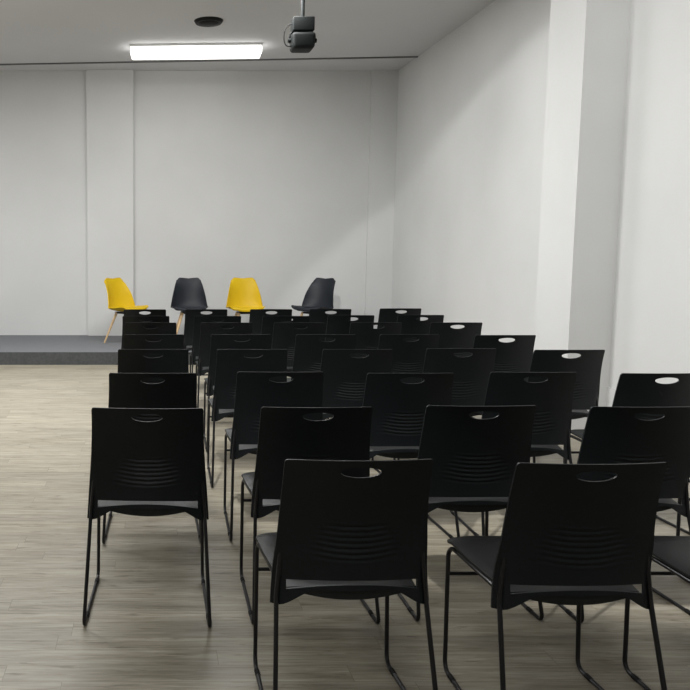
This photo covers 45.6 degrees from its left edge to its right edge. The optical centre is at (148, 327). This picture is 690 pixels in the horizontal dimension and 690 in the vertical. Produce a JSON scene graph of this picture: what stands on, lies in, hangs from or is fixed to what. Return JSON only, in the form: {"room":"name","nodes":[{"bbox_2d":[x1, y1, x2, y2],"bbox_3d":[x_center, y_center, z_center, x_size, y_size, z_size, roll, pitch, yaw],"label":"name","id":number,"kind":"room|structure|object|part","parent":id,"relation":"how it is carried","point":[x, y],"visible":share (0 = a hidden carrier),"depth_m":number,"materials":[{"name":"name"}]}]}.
{"room":"community hall","nodes":[
{"label":"community hall","id":0,"kind":"room"},
{"bbox_2d":[0,71,370,334],"bbox_3d":[-0.510,-1.771,11.803,8.580,4.100,0.100,0,6,0],"label":"wall","id":1,"kind":"structure","parent":0,"point":[262,176],"depth_m":11.72,"materials":[{"name":"paint"}]},
{"bbox_2d":[86,70,133,335],"bbox_3d":[-0.580,-1.845,11.710,0.690,3.935,0.070,0,6,0],"label":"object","id":2,"kind":"structure","parent":1,"relation":"attached to","point":[109,93],"depth_m":11.65,"materials":[{"name":"paint"}]},
{"bbox_2d":[364,70,398,328],"bbox_3d":[3.485,-1.846,11.720,0.390,3.935,0.050,0,6,0],"label":"pillar","id":3,"kind":"structure","parent":1,"relation":"attached to","point":[384,83],"depth_m":11.68,"materials":[{"name":"paint"}]},
{"bbox_2d":[0,0,494,70],"bbox_3d":[-0.510,-2.968,2.653,8.580,0.100,18.070,0,6,0],"label":"ceiling","id":4,"kind":"structure","parent":0,"point":[31,31],"depth_m":9.42,"materials":[{"name":"paint"}]},
{"bbox_2d":[130,42,262,59],"bbox_3d":[0.610,-3.606,10.172,1.700,0.125,0.340,0,6,2],"label":"ceiling light","id":5,"kind":"object","parent":4,"relation":"attached to","point":[174,50],"visible":1,"depth_m":10.03,"materials":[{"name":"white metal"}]},
{"bbox_2d":[194,16,222,26],"bbox_3d":[0.690,-3.533,9.024,0.340,0.042,0.340,0,6,0],"label":"ceiling fitting","id":6,"kind":"object","parent":4,"relation":"attached to","point":[208,21],"visible":1,"depth_m":8.95,"materials":[{"name":"black plastic"}]},
{"bbox_2d":[0,56,417,64],"bbox_3d":[-0.510,-3.744,11.002,8.407,0.014,0.040,0,6,4],"label":"trim","id":7,"kind":"structure","parent":4,"relation":"attached to","point":[395,56],"depth_m":10.88,"materials":[{"name":"grey"}]},
{"bbox_2d":[283,0,316,52],"bbox_3d":[1.555,-3.157,8.034,0.346,0.592,0.255,0,6,0],"label":"projector","id":8,"kind":"object","parent":4,"relation":"hanging from","point":[302,38],"visible":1,"depth_m":7.94,"materials":[{"name":"black plastic"}]},
{"bbox_2d":[0,365,689,689],"bbox_3d":[-0.510,1.211,3.071,8.580,0.100,18.070,0,6,0],"label":"floor","id":9,"kind":"structure","parent":0,"point":[146,628],"depth_m":3.17,"materials":[{"name":"brown wood"}]},
{"bbox_2d":[0,335,191,351],"bbox_3d":[-0.510,0.290,10.964,8.380,0.165,1.978,0,6,0],"label":"stage platform","id":10,"kind":"object","parent":9,"relation":"on","point":[8,343],"visible":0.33,"depth_m":10.88,"materials":[{"name":"carpet"}]},
{"bbox_2d":[0,352,189,364],"bbox_3d":[-0.510,0.391,9.974,8.380,0.161,0.012,0,6,0],"label":"trim","id":11,"kind":"structure","parent":10,"relation":"attached to","point":[6,358],"depth_m":9.97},
{"bbox_2d":[104,278,148,342],"bbox_3d":[-0.330,-0.242,10.903,0.544,0.906,0.524,6,8,45],"label":"shell chair","id":12,"kind":"object","parent":10,"relation":"on","point":[120,298],"visible":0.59,"depth_m":11.02,"materials":[{"name":"yellow plastic"}]},
{"bbox_3d":[-0.534,-0.005,10.896,0.202,0.437,0.039,0,6,-5],"label":"leg","id":13,"kind":"part","parent":12,"relation":"part of","materials":[{"name":"brown wood"}]},
{"bbox_2d":[124,306,146,308],"bbox_3d":[-0.279,-0.270,10.849,0.390,0.064,0.444,6,8,45],"label":"seat cushion","id":14,"kind":"object","parent":12,"relation":"on","point":[125,307],"depth_m":10.82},
{"bbox_2d":[171,278,207,333],"bbox_3d":[0.565,-0.243,10.912,0.524,0.906,0.544,0,6,0],"label":"shell chair","id":15,"kind":"object","parent":10,"relation":"on","point":[188,293],"visible":0.7,"depth_m":11.06,"materials":[{"name":"grey plastic"}]},
{"bbox_3d":[0.404,0.010,10.743,0.038,0.437,0.202,6,8,45],"label":"leg","id":16,"kind":"part","parent":15,"relation":"part of","materials":[{"name":"brown wood"}]},
{"bbox_2d":[175,307,204,310],"bbox_3d":[0.565,-0.269,10.838,0.444,0.064,0.390,0,6,0],"label":"seat cushion","id":17,"kind":"object","parent":15,"relation":"on","point":[176,308],"depth_m":10.66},
{"bbox_2d":[226,278,264,315],"bbox_3d":[1.346,-0.243,10.912,0.524,0.906,0.544,0,6,-1],"label":"shell chair","id":18,"kind":"object","parent":10,"relation":"on","point":[244,295],"visible":0.79,"depth_m":11.06,"materials":[{"name":"yellow plastic"}]},
{"bbox_2d":[232,307,261,310],"bbox_3d":[1.347,-0.269,10.838,0.444,0.064,0.390,0,6,-1],"label":"seat cushion","id":19,"kind":"object","parent":18,"relation":"on","point":[233,308],"depth_m":10.66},
{"bbox_2d":[291,278,335,315],"bbox_3d":[2.311,-0.242,10.903,0.544,0.906,0.524,-6,8,-45],"label":"shell chair","id":20,"kind":"object","parent":10,"relation":"on","point":[319,295],"visible":0.67,"depth_m":11.03,"materials":[{"name":"grey plastic"}]},
{"bbox_2d":[293,306,319,310],"bbox_3d":[2.260,-0.270,10.849,0.444,0.064,0.390,6,8,45],"label":"seat cushion","id":21,"kind":"object","parent":20,"relation":"on","point":[299,308],"depth_m":10.78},
{"bbox_2d":[121,316,168,348],"bbox_3d":[-0.028,0.295,7.415,0.502,0.860,0.528,0,6,0],"label":"chair","id":22,"kind":"object","parent":9,"relation":"on","point":[125,319],"visible":0.18,"depth_m":7.18,"materials":[{"name":"black plastic"}]},
{"bbox_2d":[124,309,165,321],"bbox_3d":[-0.044,0.215,8.211,0.502,0.860,0.528,0,6,-1],"label":"chair","id":23,"kind":"object","parent":9,"relation":"on","point":[127,312],"visible":0.19,"depth_m":7.97,"materials":[{"name":"black plastic"}]},
{"bbox_2d":[82,407,211,626],"bbox_3d":[-0.001,0.712,3.234,0.502,0.860,0.528,0,6,2],"label":"chair","id":24,"kind":"object","parent":9,"relation":"on","point":[138,468],"visible":1,"depth_m":3.05,"materials":[{"name":"black plastic"}]},
{"bbox_3d":[-0.224,0.836,3.243,0.055,0.610,0.507,0,6,2],"label":"frame","id":25,"kind":"part","parent":24,"relation":"part of","materials":[{"name":"black metal"}]},
{"bbox_3d":[0.001,0.692,3.288,0.476,0.064,0.418,0,6,2],"label":"seat","id":26,"kind":"part","parent":24,"relation":"part of","materials":[{"name":"plastic"}]},
{"bbox_3d":[-0.006,0.533,3.045,0.484,0.466,0.115,0,6,2],"label":"backrest","id":27,"kind":"part","parent":24,"relation":"part of","materials":[{"name":"black plastic"}]},
{"bbox_3d":[0.222,0.837,3.230,0.055,0.610,0.507,0,6,2],"label":"frame","id":28,"kind":"part","parent":24,"relation":"part of","materials":[{"name":"black metal"}]},
{"bbox_2d":[125,322,176,341],"bbox_3d":[0.017,0.360,6.765,0.502,0.860,0.528,0,6,1],"label":"chair","id":29,"kind":"object","parent":9,"relation":"on","point":[136,327],"visible":0.25,"depth_m":6.53,"materials":[{"name":"black plastic"}]},
{"bbox_2d":[102,373,200,543],"bbox_3d":[0.019,0.627,4.086,0.502,0.860,0.528,0,6,1],"label":"chair","id":30,"kind":"object","parent":9,"relation":"on","point":[126,390],"visible":0.38,"depth_m":3.87,"materials":[{"name":"black plastic"}]},
{"bbox_3d":[-0.204,0.751,4.091,0.055,0.610,0.507,0,6,1],"label":"frame","id":31,"kind":"part","parent":30,"relation":"part of","materials":[{"name":"black metal"}]},
{"bbox_3d":[0.018,0.448,3.897,0.484,0.466,0.115,0,6,1],"label":"backrest","id":32,"kind":"part","parent":30,"relation":"part of","materials":[{"name":"black plastic"}]},
{"bbox_3d":[0.243,0.752,4.086,0.055,0.610,0.507,0,6,1],"label":"frame","id":33,"kind":"part","parent":30,"relation":"part of","materials":[{"name":"black metal"}]},
{"bbox_2d":[118,349,188,383],"bbox_3d":[0.026,0.535,5.007,0.502,0.860,0.528,0,6,0],"label":"chair","id":34,"kind":"object","parent":9,"relation":"on","point":[129,360],"visible":0.27,"depth_m":4.78,"materials":[{"name":"black plastic"}]},
{"bbox_2d":[124,334,183,357],"bbox_3d":[0.036,0.451,5.849,0.502,0.860,0.528,0,6,0],"label":"chair","id":35,"kind":"object","parent":9,"relation":"on","point":[131,341],"visible":0.22,"depth_m":5.62,"materials":[{"name":"black plastic"}]},
{"bbox_2d":[184,309,226,353],"bbox_3d":[0.588,0.214,8.224,0.502,0.860,0.528,0,6,0],"label":"chair","id":36,"kind":"object","parent":9,"relation":"on","point":[189,313],"visible":0.3,"depth_m":8.01,"materials":[{"name":"black plastic"}]},
{"bbox_2d":[190,316,240,372],"bbox_3d":[0.635,0.295,7.415,0.502,0.860,0.528,0,6,1],"label":"chair","id":37,"kind":"object","parent":9,"relation":"on","point":[198,320],"visible":0.33,"depth_m":7.20,"materials":[{"name":"black plastic"}]},
{"bbox_3d":[0.411,0.419,7.420,0.055,0.610,0.507,0,6,1],"label":"frame","id":38,"kind":"part","parent":37,"relation":"part of","materials":[{"name":"black"}]},
{"bbox_2d":[195,322,251,407],"bbox_3d":[0.652,0.360,6.765,0.502,0.860,0.528,0,6,0],"label":"chair","id":39,"kind":"object","parent":9,"relation":"on","point":[207,329],"visible":0.37,"depth_m":6.56,"materials":[{"name":"black plastic"}]},
{"bbox_3d":[0.429,0.484,6.769,0.055,0.610,0.507,0,6,0],"label":"frame","id":40,"kind":"part","parent":39,"relation":"part of","materials":[{"name":"black"}]},
{"bbox_3d":[0.651,0.181,6.575,0.484,0.466,0.115,0,6,0],"label":"backrest","id":41,"kind":"part","parent":39,"relation":"part of","materials":[{"name":"black plastic"}]},
{"bbox_2d":[204,334,270,451],"bbox_3d":[0.665,0.451,5.849,0.502,0.860,0.528,0,6,0],"label":"chair","id":42,"kind":"object","parent":9,"relation":"on","point":[218,341],"visible":0.33,"depth_m":5.63,"materials":[{"name":"black plastic"}]},
{"bbox_3d":[0.442,0.575,5.852,0.055,0.610,0.507,0,6,0],"label":"frame","id":43,"kind":"part","parent":42,"relation":"part of","materials":[{"name":"black metal"}]},
{"bbox_3d":[0.664,0.272,5.659,0.484,0.466,0.115,0,6,0],"label":"backrest","id":44,"kind":"part","parent":42,"relation":"part of","materials":[{"name":"black plastic"}]},
{"bbox_2d":[207,349,287,487],"bbox_3d":[0.633,0.535,5.007,0.502,0.860,0.528,0,6,0],"label":"chair","id":45,"kind":"object","parent":9,"relation":"on","point":[229,362],"visible":0.55,"depth_m":4.81,"materials":[{"name":"black plastic"}]},
{"bbox_3d":[0.409,0.660,5.009,0.055,0.610,0.507,0,6,0],"label":"frame","id":46,"kind":"part","parent":45,"relation":"part of","materials":[{"name":"black metal"}]},
{"bbox_3d":[0.633,0.515,5.061,0.476,0.064,0.418,0,6,0],"label":"seat","id":47,"kind":"part","parent":45,"relation":"part of","materials":[{"name":"plastic"}]},
{"bbox_3d":[0.633,0.356,4.817,0.484,0.466,0.115,0,6,0],"label":"backrest","id":48,"kind":"part","parent":45,"relation":"part of","materials":[{"name":"black plastic"}]},
{"bbox_2d":[249,309,291,333],"bbox_3d":[1.253,0.213,8.238,0.502,0.860,0.528,0,6,0],"label":"chair","id":49,"kind":"object","parent":9,"relation":"on","point":[256,315],"visible":0.23,"depth_m":8.02,"materials":[{"name":"black plastic"}]},
{"bbox_2d":[223,372,323,540],"bbox_3d":[0.657,0.623,4.124,0.502,0.860,0.528,0,6,0],"label":"chair","id":50,"kind":"object","parent":9,"relation":"on","point":[255,391],"visible":0.65,"depth_m":3.92,"materials":[{"name":"black plastic"}]},
{"bbox_3d":[0.434,0.748,4.127,0.055,0.610,0.507,0,6,0],"label":"frame","id":51,"kind":"part","parent":50,"relation":"part of","materials":[{"name":"black metal"}]},
{"bbox_3d":[0.658,0.603,4.177,0.476,0.064,0.418,0,6,0],"label":"seat","id":52,"kind":"part","parent":50,"relation":"part of","materials":[{"name":"plastic"}]},
{"bbox_3d":[0.656,0.445,3.934,0.484,0.466,0.115,0,6,0],"label":"backrest","id":53,"kind":"part","parent":50,"relation":"part of","materials":[{"name":"black plastic"}]},
{"bbox_2d":[261,316,309,348],"bbox_3d":[1.262,0.295,7.415,0.502,0.860,0.528,0,6,0],"label":"chair","id":54,"kind":"object","parent":9,"relation":"on","point":[268,322],"visible":0.27,"depth_m":7.19,"materials":[{"name":"black plastic"}]},
{"bbox_2d":[272,323,328,418],"bbox_3d":[1.263,0.361,6.756,0.502,0.860,0.528,0,6,0],"label":"chair","id":55,"kind":"object","parent":9,"relation":"on","point":[284,334],"visible":0.34,"depth_m":6.54,"materials":[{"name":"black plastic"}]},
{"bbox_3d":[1.262,0.182,6.566,0.484,0.466,0.115,0,6,0],"label":"backrest","id":56,"kind":"part","parent":55,"relation":"part of","materials":[{"name":"black plastic"}]},
{"bbox_2d":[240,407,379,623],"bbox_3d":[0.649,0.710,3.253,0.502,0.860,0.528,0,6,0],"label":"chair","id":57,"kind":"object","parent":9,"relation":"on","point":[284,433],"visible":0.63,"depth_m":3.05,"materials":[{"name":"black plastic"}]},
{"bbox_3d":[0.426,0.835,3.254,0.055,0.610,0.507,0,6,0],"label":"frame","id":58,"kind":"part","parent":57,"relation":"part of","materials":[{"name":"black metal"}]},
{"bbox_3d":[0.649,0.690,3.306,0.476,0.064,0.418,0,6,0],"label":"seat","id":59,"kind":"part","parent":57,"relation":"part of","materials":[{"name":"plastic"}]},
{"bbox_3d":[0.650,0.531,3.063,0.484,0.466,0.115,0,6,0],"label":"backrest","id":60,"kind":"part","parent":57,"relation":"part of","materials":[{"name":"black plastic"}]},
{"bbox_3d":[0.873,0.835,3.257,0.055,0.610,0.507,0,6,0],"label":"frame","id":61,"kind":"part","parent":57,"relation":"part of","materials":[{"name":"black metal"}]},
{"bbox_2d":[287,334,355,381],"bbox_3d":[1.276,0.452,5.843,0.502,0.860,0.528,0,6,0],"label":"chair","id":62,"kind":"object","parent":9,"relation":"on","point":[308,350],"visible":0.39,"depth_m":5.63,"materials":[{"name":"black plastic"}]},
{"bbox_2d":[309,309,350,333],"bbox_3d":[1.869,0.210,8.265,0.502,0.860,0.528,0,6,0],"label":"chair","id":63,"kind":"object","parent":9,"relation":"on","point":[316,315],"visible":0.23,"depth_m":8.03,"materials":[{"name":"black plastic"}]},
{"bbox_2d":[253,459,437,689],"bbox_3d":[0.610,0.785,2.499,0.502,0.860,0.528,0,6,0],"label":"chair","id":64,"kind":"object","parent":9,"relation":"on","point":[338,535],"visible":1,"depth_m":2.32,"materials":[{"name":"black plastic"}]},
{"bbox_3d":[0.386,0.910,2.499,0.055,0.610,0.507,0,6,0],"label":"frame","id":65,"kind":"part","parent":64,"relation":"part of","materials":[{"name":"black metal"}]},
{"bbox_3d":[0.609,0.765,2.552,0.476,0.064,0.418,0,6,0],"label":"seat","id":66,"kind":"part","parent":64,"relation":"part of","materials":[{"name":"plastic"}]},
{"bbox_3d":[0.611,0.607,2.309,0.484,0.466,0.115,0,6,0],"label":"backrest","id":67,"kind":"part","parent":64,"relation":"part of","materials":[{"name":"black plastic"}]},
{"bbox_3d":[0.833,0.910,2.503,0.055,0.610,0.507,0,6,0],"label":"frame","id":68,"kind":"part","parent":64,"relation":"part of","materials":[{"name":"black metal"}]},
{"bbox_2d":[325,315,373,341],"bbox_3d":[1.887,0.286,7.503,0.502,0.860,0.528,0,6,0],"label":"chair","id":69,"kind":"object","parent":9,"relation":"on","point":[336,324],"visible":0.25,"depth_m":7.28,"materials":[{"name":"black plastic"}]},
{"bbox_2d":[320,349,395,472],"bbox_3d":[1.279,0.535,5.007,0.502,0.860,0.528,0,6,0],"label":"chair","id":70,"kind":"object","parent":9,"relation":"on","point":[344,379],"visible":0.54,"depth_m":4.80,"materials":[{"name":"black plastic"}]},
{"bbox_3d":[1.280,0.356,4.817,0.484,0.466,0.115,0,6,0],"label":"backrest","id":71,"kind":"part","parent":70,"relation":"part of","materials":[{"name":"black plastic"}]},
{"bbox_2d":[349,322,401,357],"bbox_3d":[1.908,0.359,6.774,0.502,0.860,0.528,0,6,0],"label":"chair","id":72,"kind":"object","parent":9,"relation":"on","point":[367,337],"visible":0.24,"depth_m":6.55,"materials":[{"name":"black plastic"}]},
{"bbox_2d":[377,308,420,328],"bbox_3d":[2.618,0.202,8.347,0.502,0.860,0.528,0,6,0],"label":"chair","id":73,"kind":"object","parent":9,"relation":"on","point":[385,314],"visible":0.24,"depth_m":8.12,"materials":[{"name":"black plastic"}]},
{"bbox_2d":[378,334,439,383],"bbox_3d":[1.881,0.451,5.856,0.502,0.860,0.528,0,6,0],"label":"chair","id":74,"kind":"object","parent":9,"relation":"on","point":[408,357],"visible":0.4,"depth_m":5.64,"materials":[{"name":"black plastic"}]},
{"bbox_2d":[362,373,459,537],"bbox_3d":[1.293,0.627,4.086,0.502,0.860,0.528,0,6,0],"label":"chair","id":75,"kind":"object","parent":9,"relation":"on","point":[398,412],"visible":0.62,"depth_m":3.89,"materials":[{"name":"black plastic"}]},
{"bbox_3d":[1.293,0.607,4.140,0.476,0.064,0.418,0,6,0],"label":"seat","id":76,"kind":"part","parent":75,"relation":"part of","materials":[{"name":"plastic"}]},
{"bbox_3d":[1.295,0.448,3.897,0.484,0.466,0.115,0,6,0],"label":"backrest","id":77,"kind":"part","parent":75,"relation":"part of","materials":[{"name":"black plastic"}]},
{"bbox_3d":[1.517,0.751,4.090,0.055,0.610,0.507,0,6,0],"label":"frame","id":78,"kind":"part","parent":75,"relation":"part of","materials":[{"name":"black metal"}]},
{"bbox_2d":[397,315,443,341],"bbox_3d":[2.543,0.284,7.526,0.502,0.860,0.528,0,6,-1],"label":"chair","id":79,"kind":"object","parent":9,"relation":"on","point":[410,325],"visible":0.31,"depth_m":7.30,"materials":[{"name":"black plastic"}]},
{"bbox_2d":[397,348,496,459],"bbox_3d":[1.930,0.531,5.046,0.502,0.860,0.528,0,6,0],"label":"chair","id":80,"kind":"object","parent":9,"relation":"on","point":[471,373],"visible":0.52,"depth_m":4.84,"materials":[{"name":"black plastic"}]},
{"bbox_3d":[1.931,0.352,4.856,0.484,0.466,0.115,0,6,0],"label":"backrest","id":81,"kind":"part","parent":80,"relation":"part of","materials":[{"name":"black plastic"}]},
{"bbox_3d":[1.930,0.511,5.099,0.476,0.064,0.418,0,6,0],"label":"seat","id":82,"kind":"part","parent":80,"relation":"part of","materials":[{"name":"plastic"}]},
{"bbox_2d":[429,322,481,417],"bbox_3d":[2.582,0.359,6.774,0.502,0.860,0.528,0,6,0],"label":"chair","id":83,"kind":"object","parent":9,"relation":"on","point":[450,337],"visible":0.38,"depth_m":6.55,"materials":[{"name":"black plastic"}]},
{"bbox_3d":[2.581,0.180,6.584,0.484,0.466,0.115,0,6,0],"label":"backrest","id":84,"kind":"part","parent":83,"relation":"part of","materials":[{"name":"black plastic"}]},
{"bbox_2d":[397,405,543,620],"bbox_3d":[1.300,0.707,3.282,0.502,0.860,0.528,0,6,0],"label":"chair","id":85,"kind":"object","parent":9,"relation":"on","point":[475,460],"visible":0.77,"depth_m":3.09,"materials":[{"name":"black plastic"}]},
{"bbox_3d":[1.077,0.832,3.282,0.055,0.610,0.507,0,6,0],"label":"frame","id":86,"kind":"part","parent":85,"relation":"part of","materials":[{"name":"black metal"}]},
{"bbox_3d":[1.300,0.687,3.335,0.476,0.064,0.418,0,6,0],"label":"seat","id":87,"kind":"part","parent":85,"relation":"part of","materials":[{"name":"plastic"}]},
{"bbox_3d":[1.301,0.528,3.092,0.484,0.466,0.115,0,6,0],"label":"backrest","id":88,"kind":"part","parent":85,"relation":"part of","materials":[{"name":"black plastic"}]},
{"bbox_3d":[1.523,0.832,3.285,0.055,0.610,0.507,0,6,0],"label":"frame","id":89,"kind":"part","parent":85,"relation":"part of","materials":[{"name":"black metal"}]},
{"bbox_2d":[473,335,535,380],"bbox_3d":[2.548,0.456,5.803,0.502,0.860,0.528,0,6,0],"label":"chair","id":90,"kind":"object","parent":9,"relation":"on","point":[515,356],"visible":0.47,"depth_m":5.59,"materials":[{"name":"black plastic"}]},
{"bbox_2d":[450,372,576,535],"bbox_3d":[1.920,0.624,4.118,0.502,0.860,0.528,0,6,1],"label":"chair","id":91,"kind":"object","parent":9,"relation":"on","point":[553,397],"visible":0.6,"depth_m":3.92,"materials":[{"name":"black plastic"}]},
{"bbox_3d":[1.697,0.748,4.122,0.055,0.610,0.507,0,6,1],"label":"frame","id":92,"kind":"part","parent":91,"relation":"part of","materials":[{"name":"black metal"}]},
{"bbox_3d":[1.918,0.445,3.928,0.484,0.466,0.115,0,6,1],"label":"backrest","id":93,"kind":"part","parent":91,"relation":"part of","materials":[{"name":"black plastic"}]},
{"bbox_3d":[1.921,0.604,4.171,0.476,0.064,0.418,0,6,1],"label":"seat","id":94,"kind":"part","parent":91,"relation":"part of","materials":[{"name":"plastic"}]},
{"bbox_3d":[2.143,0.749,4.117,0.055,0.610,0.507,0,6,1],"label":"frame","id":95,"kind":"part","parent":91,"relation":"part of","materials":[{"name":"black metal"}]},
{"bbox_2d":[443,462,666,689],"bbox_3d":[1.267,0.789,2.463,0.502,0.860,0.528,0,6,-1],"label":"chair","id":96,"kind":"object","parent":9,"relation":"on","point":[565,539],"visible":1,"depth_m":2.28,"materials":[{"name":"black plastic"}]},
{"bbox_3d":[1.044,0.914,2.462,0.055,0.610,0.507,0,6,-1],"label":"frame","id":97,"kind":"part","parent":96,"relation":"part of","materials":[{"name":"black metal"}]},
{"bbox_3d":[1.266,0.769,2.516,0.476,0.064,0.418,0,6,-1],"label":"seat","id":98,"kind":"part","parent":96,"relation":"part of","materials":[{"name":"plastic"}]},
{"bbox_3d":[1.268,0.610,2.273,0.484,0.466,0.115,0,6,-1],"label":"backrest","id":99,"kind":"part","parent":96,"relation":"part of","materials":[{"name":"black plastic"}]},
{"bbox_3d":[1.490,0.913,2.467,0.055,0.610,0.507,0,6,-1],"label":"frame","id":100,"kind":"part","parent":96,"relation":"part of","materials":[{"name":"black metal"}]},
{"bbox_2d":[527,350,604,463],"bbox_3d":[2.562,0.537,4.984,0.502,0.860,0.528,0,6,0],"label":"chair","id":101,"kind":"object","parent":9,"relation":"on","point":[588,366],"visible":0.57,"depth_m":4.78,"materials":[{"name":"black plastic"}]},
{"bbox_3d":[2.564,0.359,4.794,0.484,0.466,0.115,0,6,0],"label":"backrest","id":102,"kind":"part","parent":101,"relation":"part of","materials":[{"name":"black plastic"}]},
{"bbox_3d":[2.786,0.662,4.988,0.055,0.610,0.507,0,6,0],"label":"frame","id":103,"kind":"part","parent":101,"relation":"part of","materials":[{"name":"black metal"}]},
{"bbox_3d":[2.562,0.517,5.037,0.476,0.064,0.418,0,6,0],"label":"seat","id":104,"kind":"part","parent":101,"relation":"part of","materials":[{"name":"plastic"}]},
{"bbox_2d":[557,406,689,622],"bbox_3d":[1.931,0.709,3.263,0.502,0.860,0.528,0,6,-1],"label":"chair","id":105,"kind":"object","parent":9,"relation":"on","point":[611,435],"visible":0.61,"depth_m":3.06,"materials":[{"name":"black plastic"}]},
{"bbox_3d":[1.708,0.834,3.263,0.055,0.610,0.507,0,6,-1],"label":"frame","id":106,"kind":"part","parent":105,"relation":"part of","materials":[{"name":"black metal"}]},
{"bbox_3d":[1.933,0.530,3.073,0.484,0.466,0.115,0,6,-1],"label":"backrest","id":107,"kind":"part","parent":105,"relation":"part of","materials":[{"name":"black plastic"}]},
{"bbox_3d":[1.931,0.689,3.316,0.476,0.064,0.418,0,6,-1],"label":"seat","id":108,"kind":"part","parent":105,"relation":"part of","materials":[{"name":"plastic"}]},
{"bbox_3d":[2.155,0.834,3.267,0.055,0.610,0.507,0,6,-1],"label":"frame","id":109,"kind":"part","parent":105,"relation":"part of","materials":[{"name":"black metal"}]},
{"bbox_2d":[564,373,689,534],"bbox_3d":[2.542,0.628,4.080,0.502,0.860,0.528,0,6,-1],"label":"chair","id":110,"kind":"object","parent":9,"relation":"on","point":[632,389],"visible":0.33,"depth_m":3.86,"materials":[{"name":"black plastic"}]},
{"bbox_3d":[2.319,0.752,4.080,0.055,0.610,0.507,0,6,-1],"label":"frame","id":111,"kind":"part","parent":110,"relation":"part of","materials":[{"name":"black metal"}]},
{"bbox_3d":[2.542,0.608,4.133,0.476,0.064,0.418,0,6,-1],"label":"seat","id":112,"kind":"part","parent":110,"relation":"part of","materials":[{"name":"plastic"}]},
{"bbox_3d":[2.544,0.449,3.890,0.484,0.466,0.115,0,6,-1],"label":"backrest","id":113,"kind":"part","parent":110,"relation":"part of","materials":[{"name":"black plastic"}]},
{"bbox_3d":[2.766,0.752,4.085,0.055,0.610,0.507,0,6,-1],"label":"frame","id":114,"kind":"part","parent":110,"relation":"part of","materials":[{"name":"black metal"}]},
{"bbox_2d":[622,536,689,689],"bbox_3d":[1.894,0.789,2.463,0.502,0.860,0.528,0,6,0],"label":"chair","id":115,"kind":"object","parent":9,"relation":"on","point":[672,553],"visible":0.66,"depth_m":2.61,"materials":[{"name":"black plastic"}]},
{"bbox_3d":[1.893,0.769,2.516,0.476,0.064,0.418,0,6,0],"label":"seat","id":116,"kind":"part","parent":115,"relation":"part of","materials":[{"name":"plastic"}]},
{"bbox_2d":[676,477,689,580],"bbox_3d":[2.613,0.709,3.263,0.502,0.860,0.528,0,6,1],"label":"chair","id":117,"kind":"object","parent":9,"relation":"on","point":[678,524],"visible":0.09,"depth_m":3.51,"materials":[{"name":"black plastic"}]},
{"bbox_3d":[2.390,0.834,3.267,0.055,0.610,0.507,0,6,1],"label":"frame","id":118,"kind":"part","parent":117,"relation":"part of","materials":[{"name":"black metal"}]},
{"bbox_2d":[391,0,689,388],"bbox_3d":[3.730,-0.879,2.862,0.100,4.100,17.870,0,6,0],"label":"wall","id":119,"kind":"structure","parent":0,"point":[471,108],"depth_m":7.81,"materials":[{"name":"paint"}]},
{"bbox_2d":[534,0,630,429],"bbox_3d":[3.510,-1.227,6.354,0.340,4.100,0.550,0,6,0],"label":"pillar","id":120,"kind":"structure","parent":119,"relation":"attached to","point":[589,39],"depth_m":6.16,"materials":[{"name":"paint"}]},
{"bbox_2d":[606,387,615,406],"bbox_3d":[3.674,1.260,0.211,0.012,0.370,12.170,0,6,0],"label":"baseboard","id":121,"kind":"structure","parent":119,"relation":"attached to","point":[610,394],"depth_m":6.21,"materials":[{"name":"paint"}]}
]}

